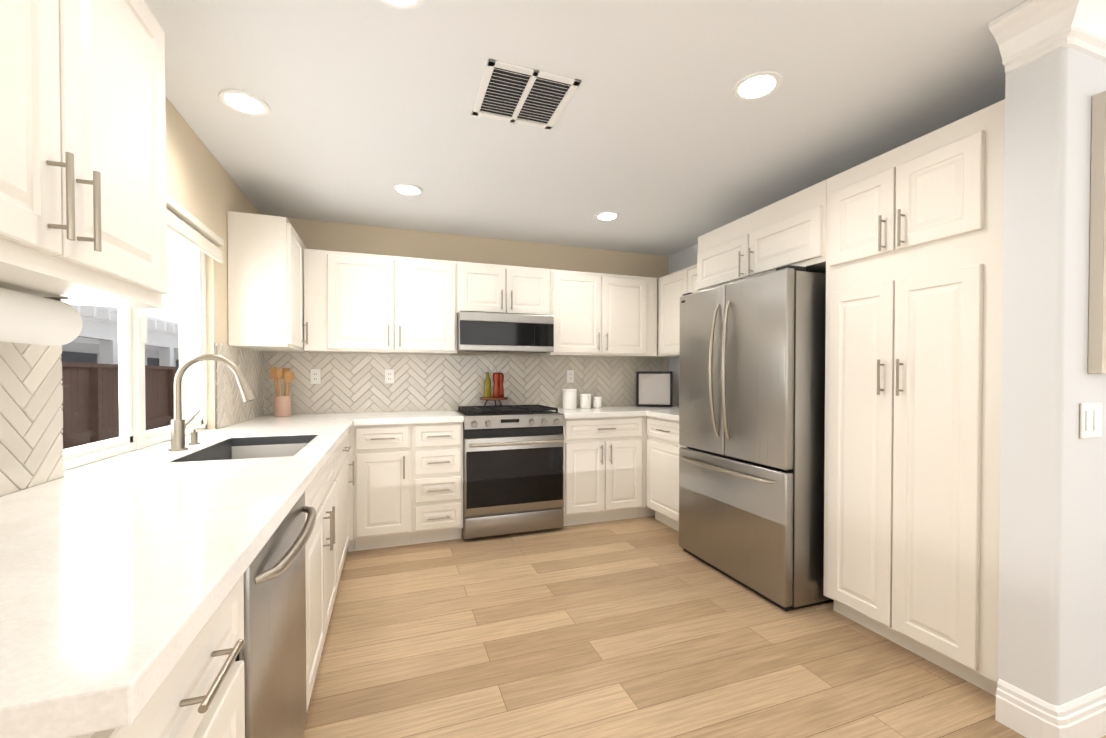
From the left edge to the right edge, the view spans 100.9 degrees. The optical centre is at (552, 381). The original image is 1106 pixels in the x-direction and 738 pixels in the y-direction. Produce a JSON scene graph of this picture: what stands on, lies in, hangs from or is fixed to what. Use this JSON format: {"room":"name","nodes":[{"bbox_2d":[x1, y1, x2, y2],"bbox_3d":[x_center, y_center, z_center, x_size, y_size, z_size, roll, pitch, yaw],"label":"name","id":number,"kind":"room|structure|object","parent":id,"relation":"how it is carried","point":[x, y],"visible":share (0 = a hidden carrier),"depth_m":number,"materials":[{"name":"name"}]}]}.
{"room":"kitchen","nodes":[
{"label":"kitchen","id":0,"kind":"room"},
{"bbox_2d":[0,96,261,496],"bbox_3d":[-1.091,0.005,0.148,0.158,2.400,6.852,0,1,-20],"label":"wall","id":1,"kind":"structure","parent":0,"point":[203,187],"depth_m":2.44,"materials":[{"name":"beige paint"}]},
{"bbox_2d":[0,342,63,495],"bbox_3d":[-1.174,0.046,0.643,0.010,0.474,1.419,0,1,-20],"label":"backsplash","id":2,"kind":"structure","parent":1,"relation":"attached to","point":[31,420],"depth_m":1.19,"materials":[{"name":"tile"}]},
{"bbox_2d":[0,0,166,308],"bbox_3d":[-1.048,-0.584,0.800,0.358,0.778,0.878,0,1,-20],"label":"upper cabinet","id":3,"kind":"object","parent":1,"relation":"attached to","point":[83,214],"visible":1,"depth_m":0.92,"materials":[{"name":"white wood"}]},
{"bbox_2d":[0,287,82,345],"bbox_3d":[-1.121,-0.139,0.936,0.108,0.116,0.312,0,1,-20],"label":"paper towel roll","id":4,"kind":"object","parent":3,"relation":"attached to","point":[25,318],"visible":0.98,"depth_m":0.96,"materials":[{"name":"white paper"}]},
{"bbox_2d":[60,228,206,470],"bbox_3d":[-1.675,-0.241,1.873,0.077,1.012,1.240,0,1,-20],"label":"window","id":5,"kind":"structure","parent":1,"relation":"in","point":[134,434],"depth_m":1.78,"materials":[{"name":"white plastic"}]},
{"bbox_2d":[166,194,223,262],"bbox_3d":[-1.606,-0.703,1.892,0.038,0.129,1.300,0,1,-20],"label":"window shade","id":6,"kind":"object","parent":5,"relation":"attached to","point":[184,224],"visible":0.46,"depth_m":2.13,"materials":[{"name":"beige fabric"}]},
{"bbox_2d":[59,429,216,478],"bbox_3d":[-1.668,0.280,1.882,0.110,0.030,1.238,0,1,-20],"label":"window sill","id":7,"kind":"structure","parent":1,"relation":"attached to","point":[75,470],"depth_m":1.62,"materials":[{"name":"stone"}]},
{"bbox_2d":[215,343,263,428],"bbox_3d":[-1.990,0.020,2.938,0.010,0.467,0.969,0,1,-20],"label":"backsplash","id":8,"kind":"structure","parent":1,"relation":"attached to","point":[232,407],"depth_m":2.80,"materials":[{"name":"tile"}]},
{"bbox_2d":[227,211,307,351],"bbox_3d":[-1.864,-0.610,3.095,0.358,0.785,0.758,0,1,-20],"label":"upper cabinet","id":9,"kind":"object","parent":1,"relation":"attached to","point":[265,283],"visible":0.98,"depth_m":2.74,"materials":[{"name":"white wood"}]},
{"bbox_2d":[287,217,668,357],"bbox_3d":[0.397,-0.049,4.397,5.810,2.400,0.158,0,1,-20],"label":"wall","id":10,"kind":"structure","parent":0,"point":[336,236],"depth_m":3.91,"materials":[{"name":"beige paint"}]},
{"bbox_2d":[303,249,456,354],"bbox_3d":[-1.293,-0.580,3.511,1.066,0.715,0.358,0,1,-20],"label":"upper cabinet","id":11,"kind":"object","parent":10,"relation":"attached to","point":[365,303],"visible":1,"depth_m":3.37,"materials":[{"name":"white wood"}]},
{"bbox_2d":[263,352,668,414],"bbox_3d":[-0.502,0.022,3.985,3.516,0.497,0.010,0,1,-20],"label":"backsplash","id":12,"kind":"structure","parent":10,"relation":"attached to","point":[352,382],"depth_m":3.82,"materials":[{"name":"tile"}]},
{"bbox_2d":[310,369,320,383],"bbox_3d":[-1.823,-0.038,3.506,0.070,0.114,0.006,0,1,-20],"label":"electrical outlet plate","id":13,"kind":"object","parent":12,"relation":"attached to","point":[315,376],"depth_m":3.50,"materials":[{"name":"white plastic"}]},
{"bbox_2d":[385,369,393,383],"bbox_3d":[-1.319,-0.040,3.685,0.070,0.114,0.006,0,1,-20],"label":"electrical outlet plate","id":14,"kind":"object","parent":12,"relation":"attached to","point":[389,373],"depth_m":3.68,"materials":[{"name":"white plastic"}]},
{"bbox_2d":[567,370,573,382],"bbox_3d":[0.161,-0.047,4.211,0.070,0.114,0.006,0,1,-20],"label":"electrical outlet plate","id":15,"kind":"object","parent":12,"relation":"attached to","point":[570,373],"depth_m":4.21,"materials":[{"name":"white plastic"}]},
{"bbox_2d":[457,261,549,315],"bbox_3d":[-0.426,-0.742,3.817,0.770,0.400,0.358,0,1,-20],"label":"upper cabinet","id":16,"kind":"object","parent":10,"relation":"attached to","point":[491,288],"visible":0.98,"depth_m":3.67,"materials":[{"name":"white wood"}]},
{"bbox_2d":[457,311,553,353],"bbox_3d":[-0.416,-0.389,3.794,0.766,0.300,0.398,0,1,-20],"label":"over-the-range microwave","id":17,"kind":"object","parent":16,"relation":"attached to","point":[482,332],"visible":0.96,"depth_m":3.60,"materials":[{"name":"silver metal"}]},
{"bbox_2d":[540,269,656,356],"bbox_3d":[0.424,-0.588,4.121,1.030,0.715,0.358,0,1,-20],"label":"upper cabinet","id":18,"kind":"object","parent":10,"relation":"attached to","point":[602,315],"visible":1,"depth_m":3.98,"materials":[{"name":"white wood"}]},
{"bbox_2d":[144,0,1025,255],"bbox_3d":[1.545,-1.248,1.153,5.810,0.080,7.010,0,1,-20],"label":"ceiling","id":19,"kind":"structure","parent":0,"point":[660,138],"depth_m":2.00,"materials":[{"name":"white paint"}]},
{"bbox_2d":[218,89,269,115],"bbox_3d":[-1.340,-1.214,1.989,0.188,0.007,0.196,0,1,-20],"label":"recessed light","id":20,"kind":"object","parent":19,"relation":"in","point":[240,101],"depth_m":1.98,"materials":[{"name":"white plastic"}]},
{"bbox_2d":[378,0,425,9],"bbox_3d":[-0.480,-1.207,1.452,0.140,0.007,0.066,0,1,-20],"label":"recessed light","id":21,"kind":"object","parent":19,"relation":"in","point":[396,4],"depth_m":1.46,"materials":[{"name":"white plastic"}]},
{"bbox_2d":[392,183,422,195],"bbox_3d":[-0.926,-1.226,2.913,0.183,0.007,0.199,0,1,-20],"label":"recessed light","id":22,"kind":"object","parent":19,"relation":"in","point":[407,189],"depth_m":2.91,"materials":[{"name":"white plastic"}]},
{"bbox_2d":[472,59,580,129],"bbox_3d":[-0.128,-1.212,1.960,0.380,0.011,0.380,0,1,-20],"label":"ceiling vent","id":23,"kind":"object","parent":19,"relation":"in","point":[507,92],"visible":1,"depth_m":1.94,"materials":[{"name":"white metal"}]},
{"bbox_2d":[594,211,619,220],"bbox_3d":[0.402,-1.232,3.398,0.193,0.007,0.198,0,1,-20],"label":"recessed light","id":24,"kind":"object","parent":19,"relation":"in","point":[607,215],"depth_m":3.40,"materials":[{"name":"white plastic"}]},
{"bbox_2d":[732,71,782,100],"bbox_3d":[0.836,-1.213,1.873,0.191,0.007,0.191,0,1,-20],"label":"recessed light","id":25,"kind":"object","parent":19,"relation":"in","point":[756,85],"depth_m":1.87,"materials":[{"name":"white plastic"}]},
{"bbox_2d":[668,244,697,405],"bbox_3d":[1.725,-0.034,3.219,0.158,2.400,2.952,0,1,-20],"label":"wall","id":26,"kind":"structure","parent":0,"point":[683,259],"depth_m":4.43,"materials":[{"name":"white paint"}]},
{"bbox_2d":[647,264,697,357],"bbox_3d":[1.183,-0.586,3.952,0.358,0.715,1.186,0,1,-20],"label":"upper cabinet","id":27,"kind":"object","parent":26,"relation":"attached to","point":[673,288],"visible":0.1,"depth_m":3.97,"materials":[{"name":"white wood"}]},
{"bbox_2d":[697,179,826,291],"bbox_3d":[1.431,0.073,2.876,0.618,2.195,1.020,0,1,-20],"label":"upper cabinet","id":28,"kind":"object","parent":26,"relation":"attached to","point":[789,230],"visible":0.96,"depth_m":2.63,"materials":[{"name":"white wood"}]},
{"bbox_2d":[302,516,1105,737],"bbox_3d":[1.545,1.222,1.185,5.810,0.060,7.010,0,1,-20],"label":"floor","id":29,"kind":"structure","parent":0,"point":[645,627],"depth_m":1.96,"materials":[{"name":"brown wood"}]},
{"bbox_2d":[70,574,244,737],"bbox_3d":[-0.785,0.762,0.549,0.673,0.876,0.465,0,1,-20],"label":"base cabinet","id":30,"kind":"object","parent":29,"relation":"on","point":[200,692],"visible":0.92,"depth_m":0.67,"materials":[{"name":"white wood"}]},
{"bbox_2d":[168,435,336,709],"bbox_3d":[-1.221,0.727,1.774,0.673,0.915,0.915,0,1,-20],"label":"base cabinet","id":31,"kind":"object","parent":29,"relation":"on","point":[321,556],"visible":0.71,"depth_m":1.86,"materials":[{"name":"white wood"}]},
{"bbox_2d":[0,412,358,737],"bbox_3d":[-1.273,0.287,1.915,0.655,0.040,3.382,0,1,-20],"label":"countertop","id":32,"kind":"structure","parent":31,"relation":"on","point":[120,578],"depth_m":0.71,"materials":[{"name":"stone"}]},
{"bbox_2d":[188,426,205,444],"bbox_3d":[-1.516,0.229,1.946,0.060,0.074,0.040,0,1,-20],"label":"soap dispenser","id":33,"kind":"object","parent":32,"relation":"on","point":[194,437],"visible":1,"depth_m":1.94,"materials":[{"name":"silver metal"}]},
{"bbox_2d":[168,354,254,450],"bbox_3d":[-1.365,0.079,1.849,0.290,0.377,0.118,0,1,-20],"label":"faucet","id":34,"kind":"object","parent":32,"relation":"on","point":[178,425],"visible":1,"depth_m":1.78,"materials":[{"name":"silver metal"}]},
{"bbox_2d":[269,367,293,416],"bbox_3d":[-1.934,0.073,3.261,0.152,0.352,0.122,0,1,-20],"label":"utensil crock","id":35,"kind":"object","parent":32,"relation":"on","point":[282,406],"visible":1,"depth_m":3.23,"materials":[{"name":"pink ceramic"}]},
{"bbox_2d":[235,491,316,737],"bbox_3d":[-0.929,0.758,1.068,0.653,0.872,0.604,0,1,-20],"label":"dishwasher","id":36,"kind":"object","parent":29,"relation":"on","point":[272,654],"visible":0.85,"depth_m":1.07,"materials":[{"name":"silver metal"}]},
{"bbox_2d":[333,432,353,587],"bbox_3d":[-1.495,0.737,2.545,0.673,0.876,0.718,0,1,-20],"label":"base cabinet","id":37,"kind":"object","parent":29,"relation":"on","point":[341,478],"visible":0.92,"depth_m":2.58,"materials":[{"name":"white wood"}]},
{"bbox_2d":[346,427,354,551],"bbox_3d":[-1.737,0.728,3.201,0.656,0.876,0.676,0,1,-20],"label":"base cabinet","id":38,"kind":"object","parent":29,"relation":"on","point":[351,546],"visible":0.12,"depth_m":3.06,"materials":[{"name":"white wood"}]},
{"bbox_2d":[353,424,411,550],"bbox_3d":[-1.254,0.726,3.385,0.375,0.876,0.654,0,1,-20],"label":"base cabinet","id":39,"kind":"object","parent":29,"relation":"on","point":[382,485],"visible":0.94,"depth_m":3.12,"materials":[{"name":"white wood"}]},
{"bbox_2d":[412,422,462,543],"bbox_3d":[-0.909,0.724,3.507,0.353,0.876,0.654,0,1,-20],"label":"base cabinet","id":40,"kind":"object","parent":29,"relation":"on","point":[437,481],"visible":0.96,"depth_m":3.24,"materials":[{"name":"white wood"}]},
{"bbox_2d":[354,410,463,425],"bbox_3d":[-1.084,0.267,3.440,0.725,0.040,0.634,0,1,-20],"label":"countertop","id":41,"kind":"structure","parent":40,"relation":"on","point":[415,417],"depth_m":3.23,"materials":[{"name":"stone"}]},
{"bbox_2d":[453,405,564,538],"bbox_3d":[-0.367,0.684,3.670,0.766,0.952,0.690,0,1,-20],"label":"range","id":42,"kind":"object","parent":29,"relation":"on","point":[513,468],"visible":1,"depth_m":3.40,"materials":[{"name":"silver metal"}]},
{"bbox_2d":[480,366,507,405],"bbox_3d":[-0.498,0.039,3.850,0.236,0.337,0.236,0,1,-20],"label":"stand","id":43,"kind":"object","parent":42,"relation":"on","point":[498,387],"visible":1,"depth_m":3.81,"materials":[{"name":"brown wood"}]},
{"bbox_2d":[563,416,642,525],"bbox_3d":[0.323,0.719,3.945,0.709,0.876,0.654,0,1,-20],"label":"base cabinet","id":44,"kind":"object","parent":29,"relation":"on","point":[603,469],"visible":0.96,"depth_m":3.67,"materials":[{"name":"white wood"}]},
{"bbox_2d":[550,405,678,417],"bbox_3d":[0.626,0.260,4.046,1.353,0.040,0.637,0,1,-20],"label":"countertop","id":45,"kind":"structure","parent":44,"relation":"on","point":[605,411],"depth_m":3.73,"materials":[{"name":"stone"}]},
{"bbox_2d":[562,389,576,408],"bbox_3d":[0.147,0.152,4.044,0.132,0.174,0.132,0,1,-20],"label":"canister","id":46,"kind":"object","parent":45,"relation":"on","point":[569,398],"visible":1,"depth_m":3.99,"materials":[{"name":"white ceramic"}]},
{"bbox_2d":[580,393,590,407],"bbox_3d":[0.291,0.174,4.101,0.106,0.128,0.106,0,1,-20],"label":"medium canister","id":47,"kind":"object","parent":45,"relation":"on","point":[585,400],"visible":1,"depth_m":4.06,"materials":[{"name":"white ceramic"}]},
{"bbox_2d":[593,397,601,407],"bbox_3d":[0.402,0.189,4.146,0.082,0.098,0.082,0,1,-20],"label":"canister","id":48,"kind":"object","parent":45,"relation":"on","point":[597,402],"visible":1,"depth_m":4.11,"materials":[{"name":"white ceramic"}]},
{"bbox_2d":[636,371,672,406],"bbox_3d":[0.946,0.071,4.266,0.293,0.330,0.198,0,1,-20],"label":"framed picture","id":49,"kind":"object","parent":45,"relation":"on","point":[654,388],"visible":0.98,"depth_m":4.26,"materials":[{"name":"black"}]},
{"bbox_2d":[638,416,654,517],"bbox_3d":[0.951,0.716,4.198,0.641,0.876,0.598,0,1,-20],"label":"base cabinet","id":50,"kind":"object","parent":29,"relation":"on","point":[645,511],"visible":0.07,"depth_m":3.82,"materials":[{"name":"white wood"}]},
{"bbox_2d":[647,416,685,530],"bbox_3d":[1.145,0.723,3.637,0.653,0.876,0.586,0,1,-20],"label":"base cabinet","id":51,"kind":"object","parent":29,"relation":"on","point":[663,445],"visible":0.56,"depth_m":3.58,"materials":[{"name":"white wood"}]},
{"bbox_2d":[643,409,678,420],"bbox_3d":[1.149,0.265,3.607,0.662,0.040,0.540,0,1,-20],"label":"countertop","id":52,"kind":"structure","parent":51,"relation":"on","point":[671,414],"depth_m":3.60,"materials":[{"name":"stone"}]},
{"bbox_2d":[679,265,833,611],"bbox_3d":[1.327,0.288,2.833,0.789,1.765,0.906,0,1,-20],"label":"fridge","id":53,"kind":"object","parent":29,"relation":"on","point":[751,422],"visible":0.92,"depth_m":2.47,"materials":[{"name":"silver metal"}]},
{"bbox_2d":[824,99,1004,695],"bbox_3d":[1.733,0.084,2.049,0.603,2.195,0.736,0,1,-20],"label":"pantry cabinet","id":54,"kind":"object","parent":29,"relation":"on","point":[914,313],"visible":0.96,"depth_m":1.88,"materials":[{"name":"white wood"}]},
{"bbox_2d":[998,47,1105,705],"bbox_3d":[2.809,-0.018,1.958,2.580,2.400,0.150,0,1,-20],"label":"wall","id":55,"kind":"structure","parent":0,"point":[1052,609],"depth_m":1.50,"materials":[{"name":"white paint"}]},
{"bbox_2d":[989,0,1105,73],"bbox_3d":[2.777,-1.140,1.875,2.685,0.150,0.251,0,1,-20],"label":"crown molding","id":56,"kind":"structure","parent":55,"relation":"attached to","point":[1026,32],"depth_m":1.46,"materials":[{"name":"white wood"}]},
{"bbox_2d":[995,679,1105,737],"bbox_3d":[2.803,1.111,1.958,2.600,0.142,0.166,0,1,-20],"label":"baseboard","id":57,"kind":"structure","parent":55,"relation":"attached to","point":[1023,713],"depth_m":1.51,"materials":[{"name":"white wood"}]},
{"bbox_2d":[1080,402,1101,438],"bbox_3d":[1.776,0.128,1.506,0.120,0.116,0.009,0,1,-20],"label":"switch plate","id":58,"kind":"object","parent":55,"relation":"attached to","point":[1090,420],"visible":1,"depth_m":1.50,"materials":[{"name":"white plastic"}]},
{"bbox_2d":[1088,91,1105,372],"bbox_3d":[1.933,-0.480,1.542,0.355,0.905,0.031,0,1,-20],"label":"framed picture","id":59,"kind":"object","parent":55,"relation":"attached to","point":[1097,325],"visible":1,"depth_m":1.48,"materials":[{"name":"beige"}]},
{"label":"outside","id":60,"kind":"structure","parent":0,"visible":0},
{"bbox_3d":[-15.172,1.302,8.248,20.940,0.100,42.000,0,1,-20],"label":"ground","id":61,"kind":"structure","parent":60,"visible":0},
{"bbox_2d":[60,305,178,366],"bbox_3d":[-12.245,-0.591,13.511,5.200,3.550,34.000,0,1,-20],"label":"house","id":62,"kind":"structure","parent":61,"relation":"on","point":[101,336],"depth_m":9.78,"materials":[{"name":"white"}]},
{"bbox_2d":[61,362,178,448],"bbox_3d":[-7.724,0.466,9.886,0.140,1.530,36.115,0,1,-20],"label":"fence","id":63,"kind":"object","parent":61,"relation":"on","point":[111,400],"depth_m":6.51,"materials":[{"name":"brown wood"}]}
]}

